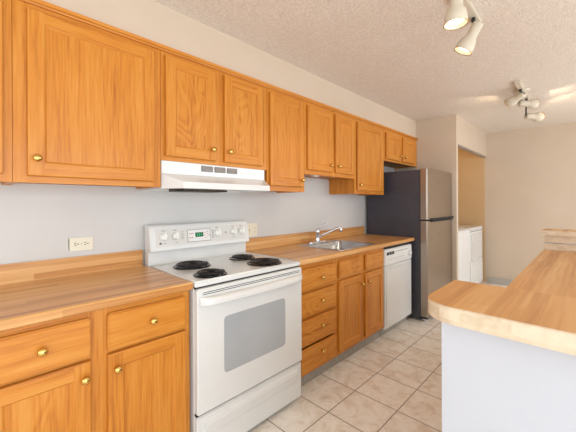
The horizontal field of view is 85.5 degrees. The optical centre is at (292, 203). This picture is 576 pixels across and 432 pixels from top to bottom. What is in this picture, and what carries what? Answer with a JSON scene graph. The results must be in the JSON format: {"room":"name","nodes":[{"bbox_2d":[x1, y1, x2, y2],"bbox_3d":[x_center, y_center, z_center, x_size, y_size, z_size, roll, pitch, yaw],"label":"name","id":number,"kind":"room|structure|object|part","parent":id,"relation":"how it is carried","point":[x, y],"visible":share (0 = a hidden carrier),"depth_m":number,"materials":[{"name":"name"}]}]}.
{"room":"kitchen","nodes":[
{"label":"kitchen","id":0,"kind":"room"},
{"bbox_2d":[0,166,394,264],"bbox_3d":[-0.840,0.095,2.144,0.100,2.413,6.601,0,0,44],"label":"wall","id":1,"kind":"structure","parent":0,"point":[38,221],"depth_m":1.91,"materials":[{"name":"white paint"}]},
{"bbox_2d":[0,0,11,184],"bbox_3d":[-1.413,-0.466,1.205,0.375,0.760,0.473,0,0,44],"label":"upper cabinet","id":2,"kind":"object","parent":1,"relation":"attached to","point":[5,5],"visible":1,"depth_m":1.27,"materials":[{"name":"brown wood"}]},
{"bbox_3d":[-1.307,-0.471,1.107,0.020,0.705,0.410,0,0,44],"label":"door","id":3,"kind":"part","parent":2,"relation":"part of","materials":[{"name":"brown wood"}]},
{"bbox_2d":[19,0,417,140],"bbox_3d":[0.050,-0.864,2.533,0.034,0.024,4.800,0,0,44],"label":"trim","id":4,"kind":"structure","parent":2,"relation":"attached to","point":[42,4],"depth_m":1.77,"materials":[{"name":"brown wood"}]},
{"bbox_2d":[0,250,142,284],"bbox_3d":[-1.213,0.359,1.668,0.018,0.132,0.795,0,0,44],"label":"backsplash","id":5,"kind":"structure","parent":1,"relation":"attached to","point":[11,273],"depth_m":1.66,"materials":[{"name":"laminate"}]},
{"bbox_2d":[69,237,92,251],"bbox_3d":[-1.166,0.226,1.724,0.009,0.072,0.116,0,0,44],"label":"wall outlet","id":6,"kind":"object","parent":1,"relation":"attached to","point":[82,243],"visible":1,"depth_m":1.72,"materials":[{"name":"beige plastic"}]},
{"bbox_2d":[73,241,79,246],"bbox_3d":[-1.181,0.225,1.706,0.003,0.033,0.033,0,0,44],"label":"socket","id":7,"kind":"object","parent":6,"relation":"attached to","point":[75,243],"depth_m":1.70,"materials":[{"name":"beige plastic"}]},
{"bbox_2d":[83,240,89,246],"bbox_3d":[-1.149,0.225,1.739,0.003,0.033,0.033,0,0,44],"label":"socket","id":8,"kind":"object","parent":6,"relation":"attached to","point":[86,243],"depth_m":1.74,"materials":[{"name":"beige plastic"}]},
{"bbox_2d":[7,0,160,188],"bbox_3d":[-1.037,-0.468,1.597,0.375,0.760,0.613,0,0,44],"label":"upper cabinet","id":9,"kind":"object","parent":1,"relation":"attached to","point":[86,98],"visible":0.97,"depth_m":1.44,"materials":[{"name":"brown wood"}]},
{"bbox_3d":[-1.072,-0.191,1.312,0.034,0.032,0.032,0,0,44],"label":"knob","id":10,"kind":"part","parent":9,"relation":"part of","materials":[{"name":"gold metal"}]},
{"bbox_3d":[-0.933,-0.471,1.503,0.010,0.601,0.422,0,0,44],"label":"panel","id":11,"kind":"part","parent":9,"relation":"part of","materials":[{"name":"brown wood"}]},
{"bbox_2d":[160,50,266,170],"bbox_3d":[-0.553,-0.545,2.102,0.375,0.609,0.784,0,0,44],"label":"upper cabinet","id":12,"kind":"object","parent":1,"relation":"attached to","point":[209,116],"visible":0.94,"depth_m":1.93,"materials":[{"name":"brown wood"}]},
{"bbox_3d":[-0.594,-0.546,1.850,0.020,0.562,0.320,0,0,44],"label":"door","id":13,"kind":"part","parent":12,"relation":"part of","materials":[{"name":"brown wood"}]},
{"bbox_3d":[-0.597,-0.546,1.853,0.010,0.454,0.212,0,0,44],"label":"panel","id":14,"kind":"part","parent":12,"relation":"part of","materials":[{"name":"brown wood"}]},
{"bbox_2d":[140,160,269,192],"bbox_3d":[-0.526,-0.155,2.078,0.444,0.168,0.778,0,0,44],"label":"range hood","id":15,"kind":"object","parent":12,"relation":"attached to","point":[175,176],"visible":0.98,"depth_m":1.90,"materials":[{"name":"white metal"}]},
{"bbox_2d":[201,166,236,173],"bbox_3d":[-0.461,-0.212,1.998,0.008,0.035,0.266,0,0,44],"label":"vent grille","id":16,"kind":"object","parent":15,"relation":"attached to","point":[204,169],"depth_m":1.99,"materials":[{"name":"grey metal"}]},
{"bbox_3d":[-0.325,-0.547,2.131,0.020,0.562,0.326,0,0,44],"label":"door","id":17,"kind":"part","parent":12,"relation":"part of","materials":[{"name":"brown wood"}]},
{"bbox_3d":[-0.328,-0.547,2.134,0.010,0.454,0.218,0,0,44],"label":"panel","id":18,"kind":"part","parent":12,"relation":"part of","materials":[{"name":"brown wood"}]},
{"bbox_2d":[247,223,256,236],"bbox_3d":[-0.332,0.223,2.589,0.016,0.112,0.115,0,0,44],"label":"wall outlet","id":19,"kind":"object","parent":1,"relation":"attached to","point":[252,227],"visible":0.94,"depth_m":2.59,"materials":[{"name":"beige plastic"}]},
{"bbox_2d":[264,88,304,192],"bbox_3d":[-0.137,-0.471,2.534,0.375,0.760,0.413,0,0,44],"label":"upper cabinet","id":20,"kind":"object","parent":1,"relation":"attached to","point":[284,173],"visible":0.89,"depth_m":2.41,"materials":[{"name":"brown wood"}]},
{"bbox_3d":[-0.043,-0.478,2.431,0.010,0.584,0.250,0,0,44],"label":"panel","id":21,"kind":"part","parent":20,"relation":"part of","materials":[{"name":"brown wood"}]},
{"bbox_2d":[246,226,363,249],"bbox_3d":[0.244,0.353,3.187,0.018,0.132,1.870,0,0,44],"label":"backsplash","id":22,"kind":"structure","parent":1,"relation":"attached to","point":[286,239],"depth_m":2.95,"materials":[{"name":"laminate"}]},
{"bbox_2d":[304,101,354,179],"bbox_3d":[0.270,-0.549,2.959,0.375,0.609,0.763,0,0,44],"label":"upper cabinet","id":23,"kind":"object","parent":1,"relation":"attached to","point":[329,136],"visible":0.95,"depth_m":2.81,"materials":[{"name":"brown wood"}]},
{"bbox_3d":[0.247,-0.553,2.728,0.020,0.544,0.338,0,0,44],"label":"door","id":24,"kind":"part","parent":23,"relation":"part of","materials":[{"name":"brown wood"}]},
{"bbox_3d":[0.245,-0.553,2.731,0.010,0.436,0.230,0,0,44],"label":"panel","id":25,"kind":"part","parent":23,"relation":"part of","materials":[{"name":"brown wood"}]},
{"bbox_3d":[0.510,-0.554,3.001,0.020,0.544,0.314,0,0,44],"label":"door","id":26,"kind":"part","parent":23,"relation":"part of","materials":[{"name":"brown wood"}]},
{"bbox_3d":[0.507,-0.554,3.004,0.010,0.436,0.206,0,0,44],"label":"panel","id":27,"kind":"part","parent":23,"relation":"part of","materials":[{"name":"brown wood"}]},
{"bbox_2d":[329,119,383,194],"bbox_3d":[0.748,-0.475,3.457,0.375,0.760,0.614,0,0,44],"label":"upper cabinet","id":28,"kind":"object","parent":1,"relation":"attached to","point":[368,179],"visible":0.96,"depth_m":3.31,"materials":[{"name":"brown wood"}]},
{"bbox_3d":[0.836,-0.475,3.373,0.019,0.760,0.614,0,0,44],"label":"frame","id":29,"kind":"part","parent":28,"relation":"part of","materials":[{"name":"brown wood"}]},
{"bbox_3d":[0.846,-0.478,3.351,0.020,0.698,0.530,0,0,44],"label":"door","id":30,"kind":"part","parent":28,"relation":"part of","materials":[{"name":"brown wood"}]},
{"bbox_3d":[0.843,-0.478,3.354,0.010,0.590,0.422,0,0,44],"label":"panel","id":31,"kind":"part","parent":28,"relation":"part of","materials":[{"name":"brown wood"}]},
{"bbox_2d":[384,129,416,168],"bbox_3d":[1.286,-0.675,4.018,0.375,0.364,0.940,0,0,44],"label":"upper cabinet","id":32,"kind":"object","parent":1,"relation":"attached to","point":[400,151],"visible":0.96,"depth_m":3.92,"materials":[{"name":"brown wood"}]},
{"bbox_3d":[1.218,-0.672,3.740,0.020,0.306,0.378,0,0,44],"label":"door","id":33,"kind":"part","parent":32,"relation":"part of","materials":[{"name":"brown wood"}]},
{"bbox_3d":[1.216,-0.672,3.743,0.010,0.198,0.270,0,0,44],"label":"panel","id":34,"kind":"part","parent":32,"relation":"part of","materials":[{"name":"brown wood"}]},
{"bbox_3d":[1.513,-0.673,4.047,0.020,0.306,0.336,0,0,44],"label":"door","id":35,"kind":"part","parent":32,"relation":"part of","materials":[{"name":"brown wood"}]},
{"bbox_3d":[1.510,-0.673,4.049,0.010,0.198,0.228,0,0,44],"label":"panel","id":36,"kind":"part","parent":32,"relation":"part of","materials":[{"name":"brown wood"}]},
{"bbox_2d":[43,0,415,136],"bbox_3d":[-0.661,-0.994,2.038,0.309,0.237,6.501,0,0,44],"label":"wall","id":37,"kind":"structure","parent":0,"point":[152,20],"depth_m":2.03,"materials":[{"name":"beige paint"}]},
{"bbox_2d":[153,0,575,133],"bbox_3d":[1.252,-1.170,1.296,4.300,0.100,8.280,0,0,44],"label":"ceiling","id":38,"kind":"structure","parent":0,"point":[399,56],"depth_m":2.25,"materials":[{"name":"white paint"}]},
{"bbox_2d":[443,0,482,55],"bbox_3d":[0.912,-0.981,1.678,0.151,0.274,0.641,0,0,39],"label":"track light","id":39,"kind":"object","parent":38,"relation":"attached to","point":[457,15],"visible":1,"depth_m":1.74,"materials":[{"name":"white metal"}]},
{"bbox_3d":[0.774,-0.865,1.473,0.072,0.013,0.072,0,0,44],"label":"bulb","id":40,"kind":"part","parent":39,"relation":"part of","materials":[{"name":"beige"}]},
{"bbox_2d":[504,80,544,122],"bbox_3d":[2.334,-0.990,3.131,0.774,0.268,0.216,0,0,-33],"label":"track light","id":41,"kind":"object","parent":38,"relation":"attached to","point":[522,93],"visible":1,"depth_m":3.10,"materials":[{"name":"white metal"}]},
{"bbox_2d":[247,281,507,431],"bbox_3d":[1.262,1.343,1.296,4.300,0.100,8.280,0,0,44],"label":"floor","id":42,"kind":"structure","parent":0,"point":[393,383],"depth_m":2.14,"materials":[{"name":"tile"}]},
{"bbox_2d":[0,290,189,431],"bbox_3d":[-0.970,0.863,1.452,0.665,0.877,0.766,0,0,44],"label":"base cabinet","id":43,"kind":"object","parent":42,"relation":"on","point":[121,368],"visible":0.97,"depth_m":1.26,"materials":[{"name":"brown wood"}]},
{"bbox_3d":[-0.901,0.895,1.112,0.010,0.450,0.205,0,0,44],"label":"panel","id":44,"kind":"part","parent":43,"relation":"part of","materials":[{"name":"brown wood"}]},
{"bbox_3d":[-0.877,0.522,1.094,0.034,0.032,0.032,0,0,44],"label":"knob","id":45,"kind":"part","parent":43,"relation":"part of","materials":[{"name":"gold metal"}]},
{"bbox_3d":[-0.899,0.526,1.109,0.020,0.152,0.313,0,0,44],"label":"drawer","id":46,"kind":"part","parent":43,"relation":"part of","materials":[{"name":"brown wood"}]},
{"bbox_3d":[-0.898,0.895,1.109,0.020,0.558,0.313,0,0,44],"label":"door","id":47,"kind":"part","parent":43,"relation":"part of","materials":[{"name":"brown wood"}]},
{"bbox_3d":[-0.787,0.675,1.187,0.034,0.032,0.032,0,0,44],"label":"knob","id":48,"kind":"part","parent":43,"relation":"part of","materials":[{"name":"gold metal"}]},
{"bbox_2d":[0,250,192,331],"bbox_3d":[-0.989,0.358,1.453,0.640,0.132,0.795,0,0,44],"label":"countertop","id":49,"kind":"structure","parent":43,"relation":"on","point":[32,292],"depth_m":1.47,"materials":[{"name":"laminate"}]},
{"bbox_3d":[-0.709,0.677,1.269,0.034,0.032,0.032,0,0,44],"label":"knob","id":50,"kind":"part","parent":43,"relation":"part of","materials":[{"name":"gold metal"}]},
{"bbox_3d":[-0.633,0.524,1.387,0.020,0.152,0.337,0,0,44],"label":"drawer","id":51,"kind":"part","parent":43,"relation":"part of","materials":[{"name":"brown wood"}]},
{"bbox_3d":[-0.632,0.893,1.387,0.020,0.558,0.337,0,0,44],"label":"door","id":52,"kind":"part","parent":43,"relation":"part of","materials":[{"name":"brown wood"}]},
{"bbox_3d":[-0.635,0.893,1.389,0.010,0.450,0.229,0,0,44],"label":"panel","id":53,"kind":"part","parent":43,"relation":"part of","materials":[{"name":"brown wood"}]},
{"bbox_3d":[-0.610,0.519,1.373,0.034,0.032,0.032,0,0,44],"label":"knob","id":54,"kind":"part","parent":43,"relation":"part of","materials":[{"name":"gold metal"}]},
{"bbox_2d":[145,220,301,431],"bbox_3d":[-0.411,0.718,1.985,0.696,1.163,0.762,0,0,44],"label":"electric range","id":55,"kind":"object","parent":42,"relation":"on","point":[245,317],"visible":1,"depth_m":1.78,"materials":[{"name":"white metal"}]},
{"bbox_3d":[-0.796,0.212,1.947,0.044,0.052,0.049,0,0,44],"label":"knob","id":56,"kind":"part","parent":55,"relation":"part of","materials":[{"name":"white plastic"}]},
{"bbox_3d":[-0.742,0.212,2.002,0.044,0.052,0.050,0,0,44],"label":"knob","id":57,"kind":"part","parent":55,"relation":"part of","materials":[{"name":"white plastic"}]},
{"bbox_3d":[-0.605,0.216,2.170,0.023,0.112,0.682,0,0,44],"label":"control panel","id":58,"kind":"part","parent":55,"relation":"part of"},
{"bbox_3d":[-0.526,0.211,2.228,0.045,0.059,0.056,0,0,44],"label":"knob","id":59,"kind":"part","parent":55,"relation":"part of","materials":[{"name":"white plastic"}]},
{"bbox_2d":[149,252,299,287],"bbox_3d":[-0.415,0.390,1.988,0.577,0.047,0.762,0,0,44],"label":"cooktop","id":60,"kind":"object","parent":55,"relation":"in","point":[204,269],"depth_m":1.90,"materials":[{"name":"white metal"}]},
{"bbox_3d":[-0.431,0.210,2.326,0.044,0.052,0.049,0,0,44],"label":"knob","id":61,"kind":"part","parent":55,"relation":"part of","materials":[{"name":"white plastic"}]},
{"bbox_3d":[-0.380,0.210,2.380,0.044,0.052,0.049,0,0,44],"label":"knob","id":62,"kind":"part","parent":55,"relation":"part of","materials":[{"name":"white plastic"}]},
{"bbox_3d":[-0.204,1.160,1.788,0.037,0.226,0.754,0,0,44],"label":"storage drawer","id":63,"kind":"part","parent":55,"relation":"part of","materials":[{"name":"white metal"}]},
{"bbox_3d":[-0.206,0.729,1.789,0.034,0.616,0.754,0,0,44],"label":"oven door","id":64,"kind":"part","parent":55,"relation":"part of","materials":[{"name":"white metal"}]},
{"bbox_3d":[-0.179,0.483,1.762,0.052,0.048,0.736,0,0,44],"label":"handle","id":65,"kind":"part","parent":55,"relation":"part of","materials":[{"name":"white metal"}]},
{"bbox_2d":[299,258,335,386],"bbox_3d":[-0.013,0.860,2.449,0.665,0.877,0.443,0,0,44],"label":"base cabinet","id":66,"kind":"object","parent":42,"relation":"on","point":[318,283],"visible":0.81,"depth_m":2.23,"materials":[{"name":"brown wood"}]},
{"bbox_3d":[0.193,1.082,2.245,0.020,0.163,0.408,0,0,44],"label":"drawer","id":67,"kind":"part","parent":66,"relation":"part of","materials":[{"name":"brown wood"}]},
{"bbox_3d":[0.192,0.705,2.245,0.020,0.159,0.408,0,0,44],"label":"drawer","id":68,"kind":"part","parent":66,"relation":"part of","materials":[{"name":"brown wood"}]},
{"bbox_3d":[0.191,0.528,2.245,0.020,0.145,0.408,0,0,44],"label":"drawer","id":69,"kind":"part","parent":66,"relation":"part of","materials":[{"name":"brown wood"}]},
{"bbox_3d":[0.193,0.894,2.245,0.020,0.180,0.408,0,0,44],"label":"drawer","id":70,"kind":"part","parent":66,"relation":"part of","materials":[{"name":"brown wood"}]},
{"bbox_2d":[331,248,383,366],"bbox_3d":[0.408,0.858,2.887,0.665,0.877,0.771,0,0,44],"label":"base cabinet","id":71,"kind":"object","parent":42,"relation":"on","point":[359,276],"visible":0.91,"depth_m":2.62,"materials":[{"name":"brown wood"}]},
{"bbox_2d":[246,226,414,265],"bbox_3d":[0.468,0.352,2.971,0.640,0.132,1.870,0,0,44],"label":"countertop","id":72,"kind":"structure","parent":71,"relation":"on","point":[282,246],"depth_m":2.75,"materials":[{"name":"laminate"}]},
{"bbox_2d":[308,223,341,243],"bbox_3d":[0.302,0.281,2.995,0.332,0.190,0.156,0,0,-13],"label":"faucet","id":73,"kind":"object","parent":72,"relation":"on","point":[317,231],"visible":1,"depth_m":2.96,"materials":[{"name":"silver metal"}]},
{"bbox_3d":[0.242,0.370,2.982,0.052,0.012,0.240,0,0,44],"label":"deck plate","id":74,"kind":"part","parent":73,"relation":"part of","materials":[{"name":"silver metal"}]},
{"bbox_3d":[0.366,0.277,2.973,0.225,0.108,0.027,0,0,4],"label":"spout","id":75,"kind":"part","parent":73,"relation":"part of","materials":[{"name":"silver metal"}]},
{"bbox_2d":[297,240,374,250],"bbox_3d":[0.404,0.461,2.852,0.499,0.172,0.559,0,0,44],"label":"sink","id":76,"kind":"object","parent":72,"relation":"in","point":[338,245],"visible":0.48,"depth_m":2.99,"materials":[{"name":"silver metal"}]},
{"bbox_3d":[0.479,0.518,2.546,0.020,0.134,0.331,0,0,44],"label":"false drawer","id":77,"kind":"part","parent":71,"relation":"part of","materials":[{"name":"brown wood"}]},
{"bbox_3d":[0.481,0.885,2.547,0.020,0.554,0.333,0,0,44],"label":"door","id":78,"kind":"part","parent":71,"relation":"part of","materials":[{"name":"brown wood"}]},
{"bbox_3d":[0.479,0.885,2.550,0.010,0.458,0.237,0,0,44],"label":"panel","id":79,"kind":"part","parent":71,"relation":"part of","materials":[{"name":"brown wood"}]},
{"bbox_3d":[0.744,0.884,2.820,0.020,0.554,0.308,0,0,44],"label":"door","id":80,"kind":"part","parent":71,"relation":"part of","materials":[{"name":"brown wood"}]},
{"bbox_3d":[0.744,0.517,2.822,0.020,0.134,0.310,0,0,44],"label":"false drawer","id":81,"kind":"part","parent":71,"relation":"part of","materials":[{"name":"brown wood"}]},
{"bbox_3d":[0.741,0.884,2.823,0.010,0.458,0.212,0,0,44],"label":"panel","id":82,"kind":"part","parent":71,"relation":"part of","materials":[{"name":"brown wood"}]},
{"bbox_2d":[379,242,411,336],"bbox_3d":[0.898,0.860,3.387,0.622,0.868,0.616,0,0,44],"label":"dishwasher","id":83,"kind":"object","parent":42,"relation":"on","point":[396,258],"visible":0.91,"depth_m":3.16,"materials":[{"name":"white plastic"}]},
{"bbox_3d":[1.051,1.244,3.242,0.022,0.100,0.612,0,0,44],"label":"toe panel","id":84,"kind":"part","parent":83,"relation":"part of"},
{"bbox_3d":[1.088,0.911,3.204,0.034,0.606,0.612,0,0,44],"label":"door","id":85,"kind":"part","parent":83,"relation":"part of","materials":[{"name":"white metal"}]},
{"bbox_3d":[1.087,0.526,3.204,0.034,0.156,0.612,0,0,44],"label":"control panel","id":86,"kind":"part","parent":83,"relation":"part of","materials":[{"name":"white plastic"}]},
{"bbox_2d":[368,168,453,321],"bbox_3d":[1.493,0.458,3.891,0.766,1.668,0.814,0,0,44],"label":"refrigerator","id":87,"kind":"object","parent":42,"relation":"on","point":[417,204],"visible":0.6,"depth_m":3.52,"materials":[{"name":"silver metal"}]},
{"bbox_3d":[1.719,-0.099,3.672,0.089,0.555,0.814,0,0,44],"label":"freezer door","id":88,"kind":"part","parent":87,"relation":"part of","materials":[{"name":"silver metal"}]},
{"bbox_3d":[1.723,0.715,3.672,0.089,1.043,0.814,0,0,44],"label":"door","id":89,"kind":"part","parent":87,"relation":"part of","materials":[{"name":"silver metal"}]},
{"bbox_3d":[1.768,0.175,3.654,0.040,0.020,0.734,0,0,44],"label":"handle","id":90,"kind":"part","parent":87,"relation":"part of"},
{"bbox_3d":[1.768,0.199,3.668,0.023,0.016,0.714,0,0,44],"label":"handle","id":91,"kind":"part","parent":87,"relation":"part of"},
{"bbox_2d":[458,227,469,281],"bbox_3d":[2.088,0.760,4.494,0.697,1.060,0.675,0,0,44],"label":"washing machine","id":92,"kind":"object","parent":42,"relation":"on","point":[463,233],"visible":0.06,"depth_m":4.31,"materials":[{"name":"white metal"}]},
{"bbox_3d":[2.087,0.375,4.494,0.697,0.020,0.675,0,0,44],"label":"panel","id":93,"kind":"part","parent":92,"relation":"part of","materials":[{"name":"white ceramic"}]},
{"bbox_2d":[458,225,482,282],"bbox_3d":[2.583,0.758,5.000,0.711,1.060,0.713,0,0,44],"label":"dryer","id":94,"kind":"object","parent":42,"relation":"on","point":[475,232],"visible":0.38,"depth_m":4.73,"materials":[{"name":"white metal"}]},
{"bbox_3d":[2.577,0.373,5.005,0.697,0.020,0.713,0,0,44],"label":"panel","id":95,"kind":"part","parent":94,"relation":"part of","materials":[{"name":"white ceramic"}]},
{"bbox_3d":[2.827,1.082,4.768,0.007,0.310,0.691,0,0,44],"label":"toe panel","id":96,"kind":"part","parent":94,"relation":"part of","materials":[{"name":"white plastic"}]},
{"bbox_3d":[2.829,0.662,4.764,0.017,0.410,0.571,0,0,44],"label":"door","id":97,"kind":"part","parent":94,"relation":"part of","materials":[{"name":"white metal"}]},
{"bbox_2d":[395,114,457,280],"bbox_3d":[1.764,0.084,4.266,0.919,2.413,0.066,0,0,44],"label":"wall","id":98,"kind":"structure","parent":0,"point":[437,142],"depth_m":4.03,"materials":[{"name":"beige paint"}]},
{"bbox_2d":[458,116,486,156],"bbox_3d":[2.605,-0.941,4.549,0.090,0.368,1.513,0,0,44],"label":"wall header","id":99,"kind":"structure","parent":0,"point":[470,137],"depth_m":4.43,"materials":[{"name":"beige paint"}]},
{"bbox_2d":[458,145,485,157],"bbox_3d":[2.619,-0.750,4.537,0.035,0.015,1.513,0,0,44],"label":"trim","id":100,"kind":"structure","parent":99,"relation":"attached to","point":[459,146],"depth_m":4.47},
{"bbox_2d":[442,242,575,431],"bbox_3d":[1.592,0.777,1.341,0.982,1.030,2.595,0,0,44],"label":"wall","id":101,"kind":"structure","parent":0,"point":[491,383],"depth_m":0.65,"materials":[{"name":"white paint"}]},
{"bbox_2d":[428,280,575,355],"bbox_3d":[0.749,0.245,0.479,1.002,0.038,0.272,0,0,44],"label":"bar ledge","id":102,"kind":"object","parent":101,"relation":"on","point":[548,321],"visible":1,"depth_m":0.66,"materials":[{"name":"laminate"}]},
{"bbox_2d":[506,235,575,297],"bbox_3d":[1.480,0.341,1.469,0.658,0.157,2.327,0,0,44],"label":"countertop","id":103,"kind":"structure","parent":101,"relation":"on","point":[553,271],"depth_m":1.72,"materials":[{"name":"laminate"}]},
{"bbox_2d":[541,228,575,236],"bbox_3d":[2.471,0.238,2.272,1.000,0.038,0.272,0,0,44],"label":"bar ledge","id":104,"kind":"object","parent":101,"relation":"on","point":[550,232],"visible":1,"depth_m":2.47,"materials":[{"name":"laminate"}]},
{"bbox_2d":[544,235,575,243],"bbox_3d":[2.284,0.287,2.302,0.652,0.056,0.010,0,0,44],"label":"backsplash","id":105,"kind":"structure","parent":101,"relation":"attached to","point":[552,239],"depth_m":2.46,"materials":[{"name":"laminate"}]},
{"bbox_2d":[544,243,575,251],"bbox_3d":[2.281,0.348,2.299,0.652,0.054,0.020,0,0,44],"label":"backsplash","id":106,"kind":"structure","parent":101,"relation":"attached to","point":[547,246],"depth_m":2.45,"materials":[{"name":"laminate"}]},
{"bbox_2d":[458,122,575,281],"bbox_3d":[4.088,0.075,4.247,4.300,2.413,0.100,0,0,44],"label":"wall","id":107,"kind":"structure","parent":0,"point":[530,173],"depth_m":4.78,"materials":[{"name":"beige paint"}]},
{"bbox_2d":[488,277,512,284],"bbox_3d":[4.392,1.233,3.881,3.361,0.095,0.014,0,0,44],"label":"baseboard","id":108,"kind":"structure","parent":107,"relation":"attached to","point":[501,281],"depth_m":4.93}
]}

